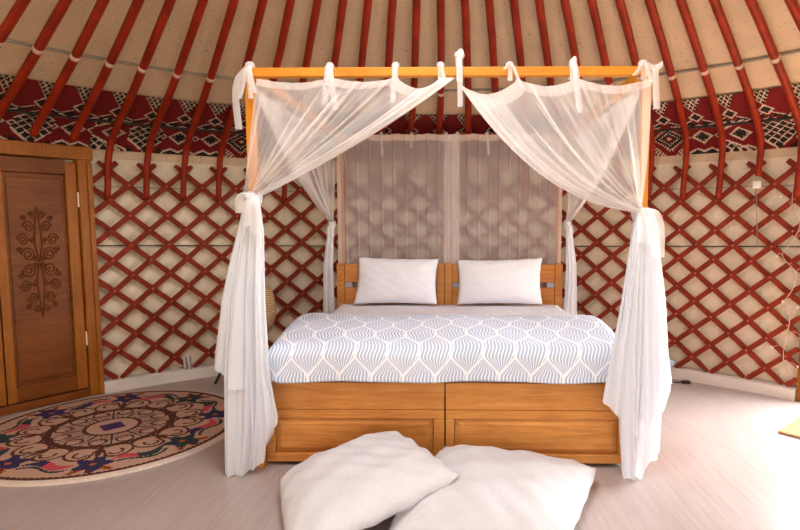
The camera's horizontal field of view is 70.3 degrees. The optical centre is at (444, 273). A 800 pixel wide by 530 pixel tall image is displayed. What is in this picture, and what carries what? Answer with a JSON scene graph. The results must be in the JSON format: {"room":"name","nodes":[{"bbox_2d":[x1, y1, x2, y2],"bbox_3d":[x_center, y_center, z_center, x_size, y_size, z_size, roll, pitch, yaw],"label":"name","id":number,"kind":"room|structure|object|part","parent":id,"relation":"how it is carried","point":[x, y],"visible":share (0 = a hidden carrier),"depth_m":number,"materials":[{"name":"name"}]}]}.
{"room":"traditional dwelling","nodes":[
{"label":"traditional dwelling","id":0,"kind":"room"},
{"bbox_2d":[0,0,799,169],"bbox_3d":[-0.085,-1.303,1.450,7.058,1.442,7.058,2,6,21],"label":"ceiling","id":1,"kind":"structure","parent":0,"point":[761,74],"depth_m":3.50,"materials":[{"name":"fabric"}]},
{"bbox_2d":[0,0,30,47],"bbox_3d":[-1.816,-1.419,2.574,2.555,1.290,0.081,3,6,31],"label":"pole","id":2,"kind":"object","parent":1,"relation":"attached to","point":[18,8],"visible":1,"depth_m":2.79,"materials":[{"name":"red paint"}]},
{"bbox_2d":[0,0,72,119],"bbox_3d":[-1.736,-1.430,2.688,2.556,1.290,0.081,4,7,35],"label":"pole","id":3,"kind":"object","parent":1,"relation":"attached to","point":[62,6],"visible":1,"depth_m":3.05,"materials":[{"name":"red paint"}]},
{"bbox_2d":[29,0,109,136],"bbox_3d":[-1.649,-1.440,2.795,2.555,1.290,0.082,4,7,39],"label":"pole","id":4,"kind":"object","parent":1,"relation":"attached to","point":[100,6],"visible":1,"depth_m":3.20,"materials":[{"name":"red paint"}]},
{"bbox_2d":[70,0,144,140],"bbox_3d":[-1.555,-1.449,2.896,2.555,1.290,0.083,5,7,43],"label":"pole","id":5,"kind":"object","parent":1,"relation":"attached to","point":[134,9],"visible":1,"depth_m":3.30,"materials":[{"name":"red paint"}]},
{"bbox_2d":[104,0,175,196],"bbox_3d":[-1.479,-1.278,3.029,0.097,1.657,2.620,-5,7,-44],"label":"pole","id":6,"kind":"object","parent":1,"relation":"attached to","point":[168,5],"visible":1,"depth_m":3.53,"materials":[{"name":"red paint"}]},
{"bbox_2d":[143,0,207,197],"bbox_3d":[-1.359,-1.286,3.127,0.100,1.659,2.620,-4,7,-39],"label":"pole","id":7,"kind":"object","parent":1,"relation":"attached to","point":[201,5],"visible":1,"depth_m":3.63,"materials":[{"name":"red paint"}]},
{"bbox_2d":[180,0,238,198],"bbox_3d":[-1.230,-1.295,3.218,0.101,1.657,2.620,-4,7,-35],"label":"pole","id":8,"kind":"object","parent":1,"relation":"attached to","point":[232,5],"visible":1,"depth_m":3.71,"materials":[{"name":"red paint"}]},
{"bbox_2d":[215,0,267,199],"bbox_3d":[-1.095,-1.302,3.298,0.102,1.658,2.620,-3,6,-31],"label":"pole","id":9,"kind":"object","parent":1,"relation":"attached to","point":[261,6],"visible":0.74,"depth_m":3.97,"materials":[{"name":"red paint"}]},
{"bbox_2d":[257,0,294,149],"bbox_3d":[-0.956,-1.309,3.368,0.099,1.658,2.620,-3,6,-27],"label":"pole","id":10,"kind":"object","parent":1,"relation":"attached to","point":[289,5],"visible":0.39,"depth_m":3.55,"materials":[{"name":"red paint"}]},
{"bbox_2d":[282,0,321,200],"bbox_3d":[-0.810,-1.314,3.428,0.099,1.659,2.620,-2,6,-22],"label":"pole","id":11,"kind":"object","parent":1,"relation":"attached to","point":[316,6],"visible":0.83,"depth_m":3.84,"materials":[{"name":"red paint"}]},
{"bbox_2d":[313,0,346,200],"bbox_3d":[-0.660,-1.319,3.476,0.098,1.659,2.620,-2,6,-18],"label":"pole","id":12,"kind":"object","parent":1,"relation":"attached to","point":[342,5],"visible":0.71,"depth_m":3.72,"materials":[{"name":"red paint"}]},
{"bbox_2d":[344,0,371,200],"bbox_3d":[-0.507,-1.323,3.514,0.100,1.658,2.621,-1,6,-14],"label":"pole","id":13,"kind":"object","parent":1,"relation":"attached to","point":[367,6],"visible":0.81,"depth_m":4.02,"materials":[{"name":"red paint"}]},
{"bbox_2d":[373,0,396,200],"bbox_3d":[-0.352,-1.326,3.539,0.098,1.658,2.620,-1,5,-9],"label":"pole","id":14,"kind":"object","parent":1,"relation":"attached to","point":[392,4],"visible":0.84,"depth_m":4.03,"materials":[{"name":"red paint"}]},
{"bbox_2d":[0,74,799,162],"bbox_3d":[-0.245,-1.042,4.061,5.703,0.310,1.801,0,5,-4],"label":"band","id":15,"kind":"object","parent":1,"relation":"attached to","point":[772,103],"visible":0.61,"depth_m":4.21,"materials":[{"name":"fabric"}]},
{"bbox_2d":[6,109,793,140],"bbox_3d":[-0.223,-1.052,4.059,5.267,0.017,1.354,0,5,-3],"label":"rope","id":16,"kind":"object","parent":15,"relation":"attached to","point":[8,110],"visible":0.52,"depth_m":4.08,"materials":[{"name":"beige fabric"}]},
{"bbox_2d":[6,38,799,91],"bbox_3d":[-0.196,-1.276,3.542,4.442,0.016,1.191,0,5,-3],"label":"cord","id":17,"kind":"object","parent":1,"relation":"attached to","point":[7,39],"visible":0.51,"depth_m":3.50,"materials":[{"name":"beige fabric"}]},
{"bbox_2d":[403,0,420,200],"bbox_3d":[-0.196,-1.327,3.553,0.100,1.658,2.620,0,5,-5],"label":"pole","id":18,"kind":"object","parent":1,"relation":"attached to","point":[416,5],"visible":0.73,"depth_m":3.96,"materials":[{"name":"red paint"}]},
{"bbox_2d":[432,0,444,200],"bbox_3d":[-0.039,-1.327,3.555,0.100,1.657,2.620,0,5,-1],"label":"pole","id":19,"kind":"object","parent":1,"relation":"attached to","point":[440,3],"visible":0.89,"depth_m":4.09,"materials":[{"name":"red paint"}]},
{"bbox_2d":[461,0,471,200],"bbox_3d":[0.118,-1.326,3.546,0.102,1.657,2.620,0,5,3],"label":"pole","id":20,"kind":"object","parent":1,"relation":"attached to","point":[465,12],"visible":0.85,"depth_m":3.99,"materials":[{"name":"red paint"}]},
{"bbox_2d":[485,0,499,200],"bbox_3d":[0.273,-1.323,3.526,0.099,1.659,2.620,1,5,8],"label":"pole","id":21,"kind":"object","parent":1,"relation":"attached to","point":[489,5],"visible":0.84,"depth_m":3.94,"materials":[{"name":"red paint"}]},
{"bbox_2d":[509,0,528,200],"bbox_3d":[0.427,-1.320,3.493,0.101,1.659,2.620,1,5,12],"label":"pole","id":22,"kind":"object","parent":1,"relation":"attached to","point":[514,6],"visible":0.81,"depth_m":4.03,"materials":[{"name":"red paint"}]},
{"bbox_2d":[534,0,558,200],"bbox_3d":[0.578,-1.317,3.449,0.098,1.658,2.620,2,6,16],"label":"pole","id":23,"kind":"object","parent":1,"relation":"attached to","point":[539,4],"visible":0.7,"depth_m":3.84,"materials":[{"name":"red paint"}]},
{"bbox_2d":[560,0,589,200],"bbox_3d":[0.726,-1.312,3.394,0.101,1.658,2.620,2,6,20],"label":"pole","id":24,"kind":"object","parent":1,"relation":"attached to","point":[565,4],"visible":0.67,"depth_m":3.66,"materials":[{"name":"red paint"}]},
{"bbox_2d":[587,0,621,199],"bbox_3d":[0.868,-1.306,3.328,0.098,1.659,2.620,2,6,25],"label":"pole","id":25,"kind":"object","parent":1,"relation":"attached to","point":[592,4],"visible":0.91,"depth_m":3.74,"materials":[{"name":"red paint"}]},
{"bbox_2d":[615,0,654,199],"bbox_3d":[1.004,-1.299,3.252,0.098,1.658,2.620,3,6,29],"label":"pole","id":26,"kind":"object","parent":1,"relation":"attached to","point":[620,4],"visible":0.52,"depth_m":3.46,"materials":[{"name":"red paint"}]},
{"bbox_2d":[644,0,689,198],"bbox_3d":[1.136,-1.290,3.165,0.100,1.658,2.620,4,6,33],"label":"pole","id":27,"kind":"object","parent":1,"relation":"attached to","point":[652,10],"visible":1,"depth_m":3.65,"materials":[{"name":"red paint"}]},
{"bbox_2d":[675,0,725,197],"bbox_3d":[1.259,-1.282,3.071,0.098,1.656,2.620,4,7,37],"label":"pole","id":28,"kind":"object","parent":1,"relation":"attached to","point":[682,5],"visible":1,"depth_m":3.56,"materials":[{"name":"red paint"}]},
{"bbox_2d":[709,0,764,175],"bbox_3d":[1.375,-1.344,2.960,0.094,1.511,2.620,5,7,42],"label":"pole","id":29,"kind":"object","parent":1,"relation":"attached to","point":[716,6],"visible":1,"depth_m":3.41,"materials":[{"name":"red paint"}]},
{"bbox_2d":[745,0,799,195],"bbox_3d":[1.482,-1.262,2.856,2.620,1.657,0.098,-5,7,-44],"label":"pole","id":30,"kind":"object","parent":1,"relation":"attached to","point":[753,6],"visible":1,"depth_m":3.26,"materials":[{"name":"red paint"}]},
{"bbox_2d":[784,0,799,31],"bbox_3d":[1.582,-1.250,2.736,2.620,1.658,0.099,-4,7,-39],"label":"pole","id":31,"kind":"object","parent":1,"relation":"attached to","point":[793,6],"visible":1,"depth_m":2.84,"materials":[{"name":"red paint"}]},
{"bbox_2d":[0,375,799,529],"bbox_3d":[-0.085,1.137,1.680,7.800,0.060,7.800,0,5,1],"label":"floor","id":32,"kind":"structure","parent":0,"point":[723,462],"depth_m":2.67,"materials":[{"name":"laminate"}]},
{"bbox_2d":[0,390,224,486],"bbox_3d":[-2.009,0.934,3.426,1.504,0.015,1.504,-2,6,-22],"label":"round rug","id":33,"kind":"object","parent":32,"relation":"on","point":[110,435],"visible":0.98,"depth_m":3.28,"materials":[{"name":"carpet"}]},
{"bbox_2d":[214,349,268,383],"bbox_3d":[-1.484,0.659,4.138,0.589,0.433,0.543,0,5,1],"label":"bedside table","id":34,"kind":"object","parent":32,"relation":"on","point":[219,374],"visible":0.06,"depth_m":4.34,"materials":[{"name":"black metal"}]},
{"bbox_3d":[-1.647,0.655,4.290,0.282,0.413,0.026,3,6,25],"label":"leg","id":35,"kind":"part","parent":34,"relation":"part of","materials":[{"name":"black metal"}]},
{"bbox_2d":[265,284,275,331],"bbox_3d":[-1.386,0.260,4.166,0.280,0.362,0.280,0,5,1],"label":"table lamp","id":36,"kind":"object","parent":34,"relation":"on","point":[270,302],"visible":0.2,"depth_m":4.12,"materials":[{"name":"beige wicker"}]},
{"bbox_2d":[279,431,459,529],"bbox_3d":[-0.400,0.898,2.459,0.727,0.261,0.649,-3,6,-31],"label":"floor cushion","id":37,"kind":"object","parent":32,"relation":"on","point":[359,483],"visible":1,"depth_m":2.30,"materials":[{"name":"white fabric"}]},
{"bbox_2d":[245,66,651,466],"bbox_3d":[0.027,-0.079,3.688,1.942,1.985,1.822,0,5,1],"label":"canopy bed","id":38,"kind":"object","parent":32,"relation":"on","point":[565,421],"visible":0.43,"depth_m":2.87,"materials":[{"name":"brown wood"}]},
{"bbox_3d":[-0.938,0.024,2.820,0.042,1.943,0.042,0,5,1],"label":"post","id":39,"kind":"part","parent":38,"relation":"part of","materials":[{"name":"brown wood"}]},
{"bbox_2d":[256,88,336,312],"bbox_3d":[-0.903,-0.192,3.693,0.152,1.770,1.660,0,5,1],"label":"curtain","id":40,"kind":"object","parent":38,"relation":"hanging from","point":[328,279],"visible":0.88,"depth_m":4.41,"materials":[{"name":"white fabric"}]},
{"bbox_3d":[-0.885,-1.021,3.615,0.042,0.095,1.741,0,5,3],"label":"canopy rail","id":41,"kind":"part","parent":38,"relation":"part of","materials":[{"name":"brown wood"}]},
{"bbox_2d":[214,61,453,477],"bbox_3d":[-0.542,-0.007,2.742,1.186,2.012,0.200,0,5,1],"label":"curtain","id":42,"kind":"object","parent":38,"relation":"hanging from","point":[241,353],"visible":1,"depth_m":2.72,"materials":[{"name":"white fabric"}]},
{"bbox_3d":[-0.831,-0.116,4.593,0.042,1.890,0.042,0,5,1],"label":"post","id":43,"kind":"part","parent":38,"relation":"part of","materials":[{"name":"brown wood"}]},
{"bbox_3d":[-0.456,0.761,2.897,0.913,0.418,0.030,0,5,1],"label":"foot panel","id":44,"kind":"part","parent":38,"relation":"part of","materials":[{"name":"brown wood"}]},
{"bbox_3d":[-0.429,0.182,4.532,0.732,0.508,0.028,0,5,1],"label":"headboard panel","id":45,"kind":"part","parent":38,"relation":"part of","materials":[{"name":"brown wood"}]},
{"bbox_2d":[336,132,459,303],"bbox_3d":[-0.366,-0.437,4.540,0.971,1.370,0.092,0,5,1],"label":"curtain","id":46,"kind":"object","parent":38,"relation":"hanging from","point":[455,138],"visible":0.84,"depth_m":4.46,"materials":[{"name":"white fabric"}]},
{"bbox_2d":[332,304,566,391],"bbox_3d":[0.026,0.423,3.699,1.750,0.220,1.637,0,5,1],"label":"mattress","id":47,"kind":"object","parent":38,"relation":"on","point":[364,309],"visible":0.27,"depth_m":4.19,"materials":[{"name":"white fabric"}]},
{"bbox_2d":[353,257,438,303],"bbox_3d":[-0.371,0.058,4.379,0.656,0.356,0.188,0,5,1],"label":"pillow","id":48,"kind":"object","parent":47,"relation":"on","point":[380,280],"visible":1,"depth_m":4.33,"materials":[{"name":"white fabric"}]},
{"bbox_2d":[268,313,614,383],"bbox_3d":[0.019,0.385,3.249,1.814,0.278,0.947,0,5,1],"label":"duvet","id":49,"kind":"object","parent":47,"relation":"on","point":[315,347],"visible":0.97,"depth_m":2.80,"materials":[{"name":"white fabric"}]},
{"bbox_2d":[457,258,542,304],"bbox_3d":[0.431,0.060,4.364,0.670,0.352,0.190,0,5,1],"label":"pillow","id":50,"kind":"object","parent":47,"relation":"on","point":[480,281],"visible":1,"depth_m":4.31,"materials":[{"name":"white fabric"}]},
{"bbox_3d":[0.012,-0.963,2.711,1.942,0.042,0.042,0,5,1],"label":"canopy rail","id":51,"kind":"part","parent":38,"relation":"part of","materials":[{"name":"brown wood"}]},
{"bbox_3d":[0.042,-1.077,4.488,1.788,0.042,0.042,0,5,1],"label":"canopy rail","id":52,"kind":"part","parent":38,"relation":"part of","materials":[{"name":"brown wood"}]},
{"bbox_2d":[444,131,562,303],"bbox_3d":[0.467,-0.436,4.532,0.934,1.370,0.081,0,5,1],"label":"curtain","id":53,"kind":"object","parent":38,"relation":"hanging from","point":[546,138],"visible":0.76,"depth_m":4.47,"materials":[{"name":"white fabric"}]},
{"bbox_3d":[0.470,0.183,4.517,0.810,0.508,0.028,0,5,1],"label":"headboard panel","id":54,"kind":"part","parent":38,"relation":"part of","materials":[{"name":"brown wood"}]},
{"bbox_3d":[0.472,0.762,2.881,0.931,0.418,0.030,0,5,1],"label":"foot panel","id":55,"kind":"part","parent":38,"relation":"part of","materials":[{"name":"brown wood"}]},
{"bbox_3d":[0.914,-0.114,4.564,0.042,1.890,0.042,0,5,1],"label":"post","id":56,"kind":"part","parent":38,"relation":"part of","materials":[{"name":"brown wood"}]},
{"bbox_2d":[454,49,671,480],"bbox_3d":[0.578,-0.033,2.722,1.064,2.066,0.198,0,5,1],"label":"curtain","id":57,"kind":"object","parent":38,"relation":"hanging from","point":[637,390],"visible":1,"depth_m":2.68,"materials":[{"name":"white fabric"}]},
{"bbox_3d":[0.938,-1.018,3.585,0.042,0.095,1.741,0,5,-2],"label":"canopy rail","id":58,"kind":"part","parent":38,"relation":"part of","materials":[{"name":"brown wood"}]},
{"bbox_2d":[563,90,639,313],"bbox_3d":[0.949,-0.189,3.663,0.164,1.770,1.660,0,5,1],"label":"curtain","id":59,"kind":"object","parent":38,"relation":"hanging from","point":[570,302],"visible":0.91,"depth_m":4.39,"materials":[{"name":"white fabric"}]},
{"bbox_3d":[0.962,0.027,2.789,0.042,1.943,0.042,0,5,1],"label":"post","id":60,"kind":"part","parent":38,"relation":"part of","materials":[{"name":"brown wood"}]},
{"bbox_2d":[388,445,596,529],"bbox_3d":[0.246,0.931,2.444,0.847,0.199,0.686,1,5,11],"label":"floor cushion","id":61,"kind":"object","parent":32,"relation":"on","point":[495,488],"visible":0.88,"depth_m":2.30,"materials":[{"name":"white fabric"}]},
{"bbox_2d":[674,380,690,383],"bbox_3d":[1.840,0.842,4.376,0.117,0.021,0.036,1,5,7],"label":"plug","id":62,"kind":"object","parent":32,"relation":"on","point":[682,381],"visible":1,"depth_m":4.36,"materials":[{"name":"black plastic"}]},
{"bbox_2d":[778,417,799,438],"bbox_3d":[2.428,0.954,3.213,0.500,0.015,0.800,-5,7,-41],"label":"doormat","id":63,"kind":"object","parent":32,"relation":"on","point":[792,429],"visible":1,"depth_m":3.37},
{"bbox_3d":[1.479,0.661,4.126,0.590,0.433,0.539,0,5,1],"label":"bedside table","id":64,"kind":"object","parent":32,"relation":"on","visible":0},
{"bbox_2d":[669,359,675,368],"bbox_3d":[1.674,0.690,4.361,0.215,0.190,0.077,0,5,1],"label":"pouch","id":65,"kind":"object","parent":64,"relation":"on","point":[672,362],"visible":0.13,"depth_m":4.34,"materials":[{"name":"white fabric"}]},
{"bbox_2d":[19,156,799,385],"bbox_3d":[-0.274,0.201,2.171,7.063,1.712,5.849,-2,6,-18],"label":"wall","id":66,"kind":"structure","parent":0,"point":[774,167],"depth_m":4.51,"materials":[{"name":"fabric"}]},
{"bbox_2d":[104,363,222,393],"bbox_3d":[-1.308,0.775,4.740,2.678,0.088,0.342,-2,6,-22],"label":"baseboard","id":67,"kind":"structure","parent":66,"relation":"attached to","point":[135,381],"depth_m":4.34,"materials":[{"name":"paint"}]},
{"bbox_2d":[97,185,793,192],"bbox_3d":[0.001,-0.660,4.449,5.019,0.005,1.112,0,5,1],"label":"cord","id":68,"kind":"object","parent":66,"relation":"attached to","point":[783,185],"visible":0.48,"depth_m":4.68,"materials":[{"name":"beige fabric"}]},
{"bbox_2d":[97,245,799,246],"bbox_3d":[0.001,-0.212,4.490,5.019,0.059,1.114,0,5,1],"label":"cord","id":69,"kind":"object","parent":66,"relation":"attached to","point":[97,245],"visible":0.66,"depth_m":4.58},
{"bbox_2d":[671,366,796,400],"bbox_3d":[1.282,0.782,4.667,2.779,0.088,0.362,2,6,24],"label":"baseboard","id":70,"kind":"structure","parent":66,"relation":"attached to","point":[769,388],"depth_m":4.22,"materials":[{"name":"paint"}]},
{"bbox_2d":[92,158,799,386],"bbox_3d":[0.005,-0.042,4.488,5.009,1.602,1.161,0,5,1],"label":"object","id":71,"kind":"structure","parent":70,"relation":"on","point":[774,183],"depth_m":4.43,"materials":[{"name":"red paint"}]},
{"bbox_2d":[0,139,104,415],"bbox_3d":[-2.858,0.038,3.617,0.125,1.765,1.160,4,7,36],"label":"door","id":72,"kind":"structure","parent":71,"relation":"in","point":[51,349],"depth_m":3.83,"materials":[{"name":"wood"}]},
{"bbox_3d":[-2.724,0.038,3.810,0.026,1.410,0.361,4,7,36],"label":"panel","id":73,"kind":"part","parent":72,"relation":"part of","materials":[{"name":"brown wood"}]},
{"bbox_3d":[-2.720,0.038,3.808,0.043,1.606,0.361,4,7,36],"label":"rail","id":74,"kind":"part","parent":72,"relation":"part of","materials":[{"name":"brown wood"}]},
{"bbox_2d":[183,356,191,369],"bbox_3d":[-2.026,0.710,4.459,0.063,0.101,0.011,-4,7,-35],"label":"strap","id":75,"kind":"object","parent":71,"relation":"attached to","point":[189,366],"visible":1,"depth_m":4.46,"materials":[{"name":"beige fabric"}]},
{"bbox_2d":[753,181,760,188],"bbox_3d":[2.228,-0.629,4.031,0.052,0.052,0.023,5,7,43],"label":"light switch","id":76,"kind":"object","parent":71,"relation":"attached to","point":[756,184],"visible":1,"depth_m":4.02,"materials":[{"name":"white plastic"}]},
{"bbox_2d":[756,190,757,247],"bbox_3d":[2.233,-0.391,4.041,0.035,0.420,0.006,5,7,43],"label":"loose wire","id":77,"kind":"object","parent":76,"relation":"hanging from","point":[756,190],"visible":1,"depth_m":4.04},
{"bbox_2d":[771,187,799,378],"bbox_3d":[2.391,-0.009,3.901,0.026,1.513,0.201,-5,7,-43],"label":"string lights","id":78,"kind":"object","parent":71,"relation":"hanging from","point":[793,187],"visible":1,"depth_m":3.92,"materials":[{"name":"metal"}]},
{"bbox_2d":[796,343,799,401],"bbox_3d":[2.773,0.054,3.482,0.100,1.760,1.001,-4,6,-33],"label":"door","id":79,"kind":"structure","parent":71,"relation":"in","point":[798,377],"depth_m":3.93,"materials":[{"name":"brown wood"}]}
]}

